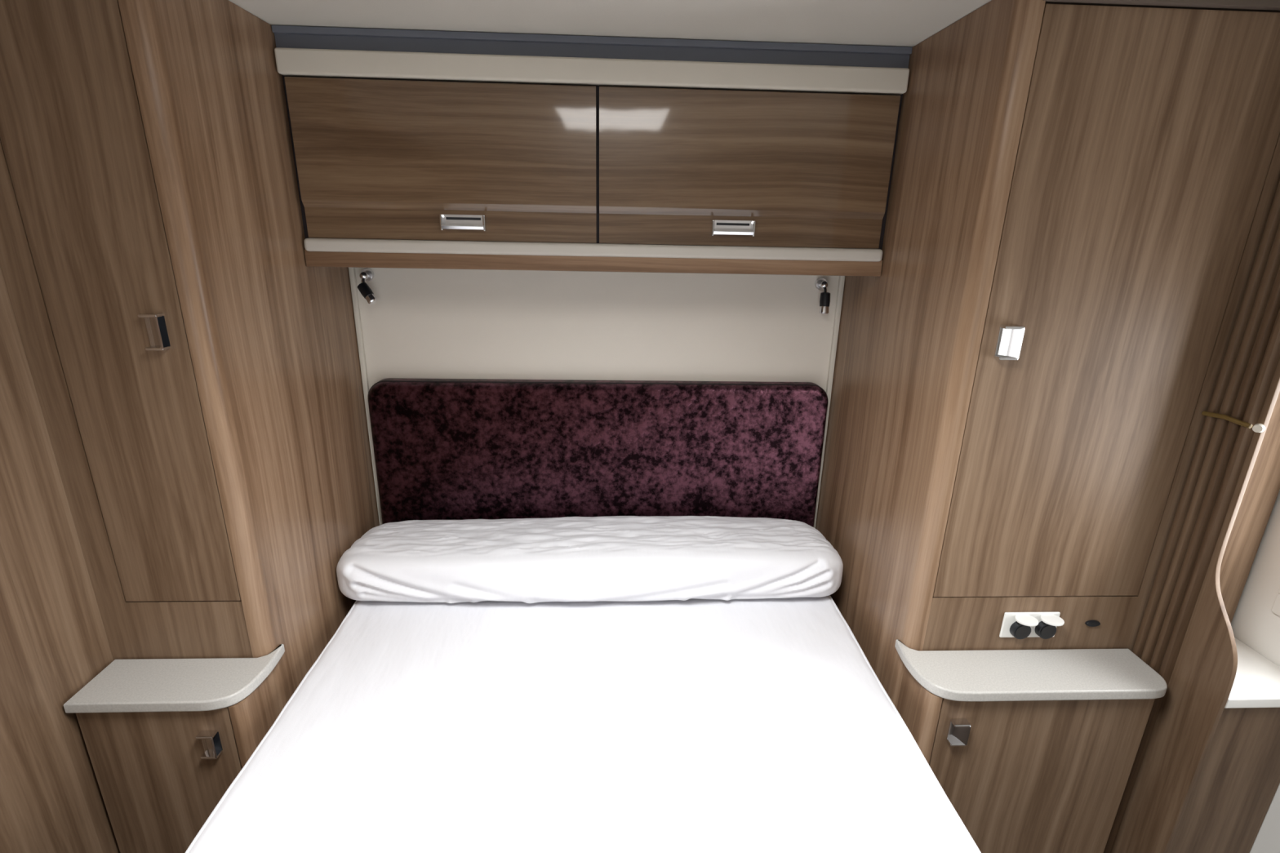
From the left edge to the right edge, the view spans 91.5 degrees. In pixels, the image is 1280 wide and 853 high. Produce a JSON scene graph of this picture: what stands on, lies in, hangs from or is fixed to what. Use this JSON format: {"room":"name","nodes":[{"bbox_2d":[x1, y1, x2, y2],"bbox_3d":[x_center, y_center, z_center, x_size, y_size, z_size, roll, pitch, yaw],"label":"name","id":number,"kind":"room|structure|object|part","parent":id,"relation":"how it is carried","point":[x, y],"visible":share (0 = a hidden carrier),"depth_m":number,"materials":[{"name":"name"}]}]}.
{"room":"caravan bedroom","nodes":[
{"label":"caravan bedroom","id":0,"kind":"room"},
{"bbox_2d":[0,543,102,852],"bbox_3d":[-1.061,0.749,-0.483,0.046,1.951,3.308,0,18,-3],"label":"wall","id":1,"kind":"structure","parent":0,"point":[44,808],"depth_m":1.13,"materials":[{"name":"brown wood"}]},
{"bbox_2d":[355,267,839,392],"bbox_3d":[0.112,-0.012,1.942,2.800,1.951,0.050,0,18,-3],"label":"wall","id":2,"kind":"structure","parent":0,"point":[423,323],"depth_m":1.81,"materials":[{"name":"beige paint"}]},
{"bbox_2d":[348,266,382,525],"bbox_3d":[-0.808,-0.055,1.855,0.015,0.850,0.014,0,18,-3],"label":"trim","id":3,"kind":"structure","parent":2,"relation":"attached to","point":[352,270],"depth_m":1.81,"materials":[{"name":"beige plastic"}]},
{"bbox_2d":[357,267,377,304],"bbox_3d":[-0.751,-0.387,1.721,0.056,0.095,0.068,0,18,-3],"label":"reading lamp","id":4,"kind":"object","parent":2,"relation":"attached to","point":[366,274],"visible":1,"depth_m":1.71,"materials":[{"name":"black metal"}]},
{"bbox_3d":[-0.760,-0.406,1.720,0.022,0.041,0.042,0,18,-3],"label":"arm","id":5,"kind":"part","parent":4,"relation":"part of","materials":[{"name":"silver metal"}]},
{"bbox_2d":[271,25,912,276],"bbox_3d":[-0.099,-0.652,1.554,1.398,0.501,0.274,0,18,-3],"label":"locker","id":6,"kind":"object","parent":2,"relation":"attached to","point":[412,148],"visible":1,"depth_m":1.43,"materials":[{"name":"brown wood"}]},
{"bbox_3d":[-0.440,-0.604,1.434,0.678,0.336,0.018,0,18,-3],"label":"door","id":7,"kind":"part","parent":6,"relation":"part of","materials":[{"name":"brown wood"}]},
{"bbox_3d":[-0.415,-0.479,1.464,0.105,0.036,0.022,0,18,-3],"label":"handle","id":8,"kind":"part","parent":6,"relation":"part of","materials":[{"name":"silver metal"}]},
{"bbox_3d":[-0.098,-0.427,1.510,1.388,0.030,0.035,0,18,-3],"label":"trim","id":9,"kind":"part","parent":6,"relation":"part of","materials":[{"name":"grey plastic"}]},
{"bbox_3d":[-0.099,-0.400,1.523,1.396,0.040,0.026,0,18,-3],"label":"rail","id":10,"kind":"part","parent":6,"relation":"part of","materials":[{"name":"brown wood"}]},
{"bbox_3d":[0.223,-0.475,1.493,0.104,0.036,0.022,0,18,-3],"label":"handle","id":11,"kind":"part","parent":6,"relation":"part of","materials":[{"name":"silver metal"}]},
{"bbox_3d":[0.248,-0.600,1.465,0.686,0.336,0.018,0,18,-3],"label":"door","id":12,"kind":"part","parent":6,"relation":"part of","materials":[{"name":"brown wood"}]},
{"bbox_2d":[368,377,827,527],"bbox_3d":[-0.118,0.117,1.917,1.363,0.521,0.058,0,18,-3],"label":"headboard","id":13,"kind":"object","parent":2,"relation":"attached to","point":[445,449],"visible":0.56,"depth_m":1.87,"materials":[{"name":"fabric"}]},
{"bbox_2d":[814,277,830,313],"bbox_3d":[0.524,-0.374,1.783,0.036,0.099,0.063,0,18,-3],"label":"reading lamp","id":14,"kind":"object","parent":2,"relation":"attached to","point":[820,283],"visible":1,"depth_m":1.77,"materials":[{"name":"black metal"}]},
{"bbox_3d":[0.524,-0.395,1.780,0.022,0.041,0.042,0,18,-3],"label":"arm","id":15,"kind":"part","parent":14,"relation":"part of","materials":[{"name":"silver metal"}]},
{"bbox_2d":[813,275,844,528],"bbox_3d":[0.574,-0.047,1.917,0.015,0.850,0.014,0,18,-3],"label":"trim","id":16,"kind":"structure","parent":2,"relation":"attached to","point":[842,278],"depth_m":1.86,"materials":[{"name":"beige plastic"}]},
{"bbox_2d":[228,0,991,47],"bbox_3d":[0.217,-0.338,-0.327,2.800,0.070,4.270,0,18,-3],"label":"ceiling","id":17,"kind":"structure","parent":0,"point":[892,23],"depth_m":1.24,"materials":[{"name":"grey"}]},
{"bbox_2d":[1231,489,1279,852],"bbox_3d":[1.442,0.639,0.018,0.050,1.951,4.120,0,18,-3],"label":"wall","id":18,"kind":"structure","parent":0,"point":[1254,624],"depth_m":1.35,"materials":[{"name":"white paint"}]},
{"bbox_2d":[1271,587,1279,616],"bbox_3d":[1.387,-0.001,0.823,0.085,1.070,0.730,0,18,-3],"label":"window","id":19,"kind":"structure","parent":18,"relation":"in","point":[1275,609],"depth_m":1.32,"materials":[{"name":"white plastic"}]},
{"bbox_3d":[0.178,1.570,0.292,2.800,0.040,4.270,0,18,-3],"label":"floor","id":20,"kind":"structure","parent":0,"visible":0},
{"bbox_2d":[75,671,280,852],"bbox_3d":[-0.961,0.842,1.374,0.321,0.633,0.138,0,18,-3],"label":"base cabinet","id":21,"kind":"object","parent":20,"relation":"on","point":[160,776],"visible":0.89,"depth_m":1.28,"materials":[{"name":"brown wood"}]},
{"bbox_3d":[-0.971,0.824,1.326,0.292,0.567,0.018,0,18,-3],"label":"door","id":22,"kind":"part","parent":21,"relation":"part of","materials":[{"name":"brown wood"}]},
{"bbox_2d":[63,644,284,713],"bbox_3d":[-0.950,0.520,1.297,0.332,0.025,0.178,0,18,-3],"label":"shelf","id":23,"kind":"object","parent":21,"relation":"on","point":[144,685],"visible":1,"depth_m":1.26,"materials":[{"name":"laminate"}]},
{"bbox_3d":[-0.865,0.639,1.250,0.033,0.056,0.021,0,18,-3],"label":"handle","id":24,"kind":"part","parent":21,"relation":"part of","materials":[{"name":"silver metal"}]},
{"bbox_3d":[-0.813,0.839,1.390,0.024,0.633,0.118,0,18,-3],"label":"corner post","id":25,"kind":"part","parent":21,"relation":"part of","materials":[{"name":"brown wood"}]},
{"bbox_2d":[0,0,379,852],"bbox_3d":[-0.980,0.114,1.482,0.358,1.949,0.810,0,18,-3],"label":"wardrobe","id":26,"kind":"object","parent":20,"relation":"on","point":[186,469],"visible":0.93,"depth_m":1.18,"materials":[{"name":"brown wood"}]},
{"bbox_3d":[-1.143,0.115,1.471,0.030,1.949,0.802,0,18,-3],"label":"return panel","id":27,"kind":"part","parent":26,"relation":"part of","materials":[{"name":"brown wood"}]},
{"bbox_3d":[-0.937,-0.173,1.129,0.231,1.122,0.018,0,18,-3],"label":"door","id":28,"kind":"part","parent":26,"relation":"part of","materials":[{"name":"brown wood"}]},
{"bbox_3d":[-0.868,-0.169,1.114,0.032,0.065,0.021,0,18,-3],"label":"handle","id":29,"kind":"part","parent":26,"relation":"part of","materials":[{"name":"silver metal"}]},
{"bbox_3d":[-0.822,0.093,1.559,0.036,1.949,0.663,0,18,-3],"label":"corner post","id":30,"kind":"part","parent":26,"relation":"part of","materials":[{"name":"brown wood"}]},
{"bbox_2d":[896,665,1155,852],"bbox_3d":[0.844,0.852,1.456,0.492,0.633,0.138,0,18,-3],"label":"base cabinet","id":31,"kind":"object","parent":20,"relation":"on","point":[1042,776],"visible":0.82,"depth_m":1.37,"materials":[{"name":"brown wood"}]},
{"bbox_3d":[0.611,0.848,1.454,0.026,0.633,0.118,0,18,-3],"label":"corner post","id":32,"kind":"part","parent":31,"relation":"part of","materials":[{"name":"brown wood"}]},
{"bbox_3d":[0.674,0.648,1.320,0.035,0.056,0.021,0,18,-3],"label":"handle","id":33,"kind":"part","parent":31,"relation":"part of","materials":[{"name":"silver metal"}]},
{"bbox_2d":[894,639,1167,702],"bbox_3d":[0.855,0.532,1.374,0.530,0.025,0.177,0,18,-3],"label":"shelf","id":34,"kind":"object","parent":31,"relation":"on","point":[1070,674],"visible":1,"depth_m":1.33,"materials":[{"name":"laminate"}]},
{"bbox_2d":[815,0,1279,708],"bbox_3d":[0.970,0.106,1.631,0.750,1.949,0.682,0,18,-3],"label":"wardrobe","id":35,"kind":"object","parent":20,"relation":"on","point":[1082,194],"depth_m":1.23,"materials":[{"name":"brown wood"}]},
{"bbox_3d":[0.613,0.101,1.624,0.036,1.949,0.663,0,18,-3],"label":"corner post","id":36,"kind":"part","parent":35,"relation":"part of","materials":[{"name":"brown wood"}]},
{"bbox_3d":[0.702,-0.160,1.185,0.038,0.065,0.021,0,18,-3],"label":"handle","id":37,"kind":"part","parent":35,"relation":"part of","materials":[{"name":"silver metal"}]},
{"bbox_2d":[999,612,1064,639],"bbox_3d":[0.873,0.450,1.379,0.127,0.065,0.042,0,18,-3],"label":"socket","id":38,"kind":"object","parent":35,"relation":"attached to","point":[1019,625],"visible":1,"depth_m":1.38,"materials":[{"name":"white paint"}]},
{"bbox_2d":[1009,621,1031,639],"bbox_3d":[0.848,0.454,1.389,0.043,0.043,0.013,0,18,-3],"label":"outlet","id":39,"kind":"object","parent":38,"relation":"attached to","point":[1017,630],"depth_m":1.38,"materials":[{"name":"black plastic"}]},
{"bbox_2d":[1014,614,1038,626],"bbox_3d":[0.849,0.425,1.369,0.047,0.005,0.041,0,18,-3],"label":"cover","id":40,"kind":"object","parent":38,"relation":"attached to","point":[1031,620],"depth_m":1.37,"materials":[{"name":"white paint"}]},
{"bbox_2d":[1034,621,1056,639],"bbox_3d":[0.906,0.454,1.392,0.043,0.043,0.013,0,18,-3],"label":"outlet","id":41,"kind":"object","parent":38,"relation":"attached to","point":[1043,630],"depth_m":1.39,"materials":[{"name":"black plastic"}]},
{"bbox_2d":[1040,614,1064,626],"bbox_3d":[0.907,0.426,1.372,0.047,0.005,0.041,0,18,-3],"label":"cover","id":42,"kind":"object","parent":38,"relation":"attached to","point":[1046,620],"depth_m":1.37,"materials":[{"name":"white paint"}]},
{"bbox_3d":[1.019,0.443,1.403,0.033,0.015,0.007,0,18,-3],"label":"push button","id":43,"kind":"part","parent":35,"relation":"part of","materials":[{"name":"black plastic"}]},
{"bbox_3d":[0.886,-0.161,1.212,0.466,1.122,0.018,0,18,-3],"label":"door","id":44,"kind":"part","parent":35,"relation":"part of","materials":[{"name":"brown wood"}]},
{"bbox_2d":[1103,179,1279,852],"bbox_3d":[1.134,0.238,1.279,0.023,1.918,0.118,0,18,-3],"label":"door","id":45,"kind":"structure","parent":35,"relation":"attached to","point":[1252,353],"depth_m":1.23,"materials":[{"name":"brown wood"}]},
{"bbox_2d":[1111,357,1279,852],"bbox_3d":[1.255,0.250,1.252,0.215,1.916,0.219,0,18,-3],"label":"partition panel","id":46,"kind":"object","parent":20,"relation":"on","point":[1207,780],"visible":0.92,"depth_m":1.31,"materials":[{"name":"brown wood"}]},
{"bbox_3d":[1.251,0.871,1.363,0.204,0.666,0.018,0,18,-3],"label":"panel","id":47,"kind":"part","parent":46,"relation":"part of","materials":[{"name":"brown wood"}]},
{"bbox_3d":[1.257,-0.111,1.240,0.194,1.224,0.018,0,18,-3],"label":"tall panel","id":48,"kind":"part","parent":46,"relation":"part of","materials":[{"name":"brown wood"}]},
{"bbox_2d":[1224,637,1279,708],"bbox_3d":[1.255,0.518,1.330,0.204,0.025,0.200,0,18,-3],"label":"countertop","id":49,"kind":"structure","parent":46,"relation":"on","point":[1256,683],"depth_m":1.27,"materials":[{"name":"white paint"}]},
{"bbox_3d":[-0.096,1.029,1.231,1.263,0.400,1.812,0,18,-3],"label":"bed base","id":50,"kind":"object","parent":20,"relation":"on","visible":0},
{"bbox_2d":[185,595,981,852],"bbox_3d":[-0.090,0.758,1.119,1.323,0.180,1.865,0,18,-3],"label":"mattress","id":51,"kind":"object","parent":50,"relation":"on","point":[692,725],"visible":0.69,"depth_m":1.24,"materials":[{"name":"white fabric"}]},
{"bbox_2d":[336,515,843,604],"bbox_3d":[-0.127,0.366,1.784,1.374,0.153,0.347,0,18,-3],"label":"bolster","id":52,"kind":"object","parent":51,"relation":"on","point":[612,558],"visible":1,"depth_m":1.66,"materials":[{"name":"white fabric"}]}
]}

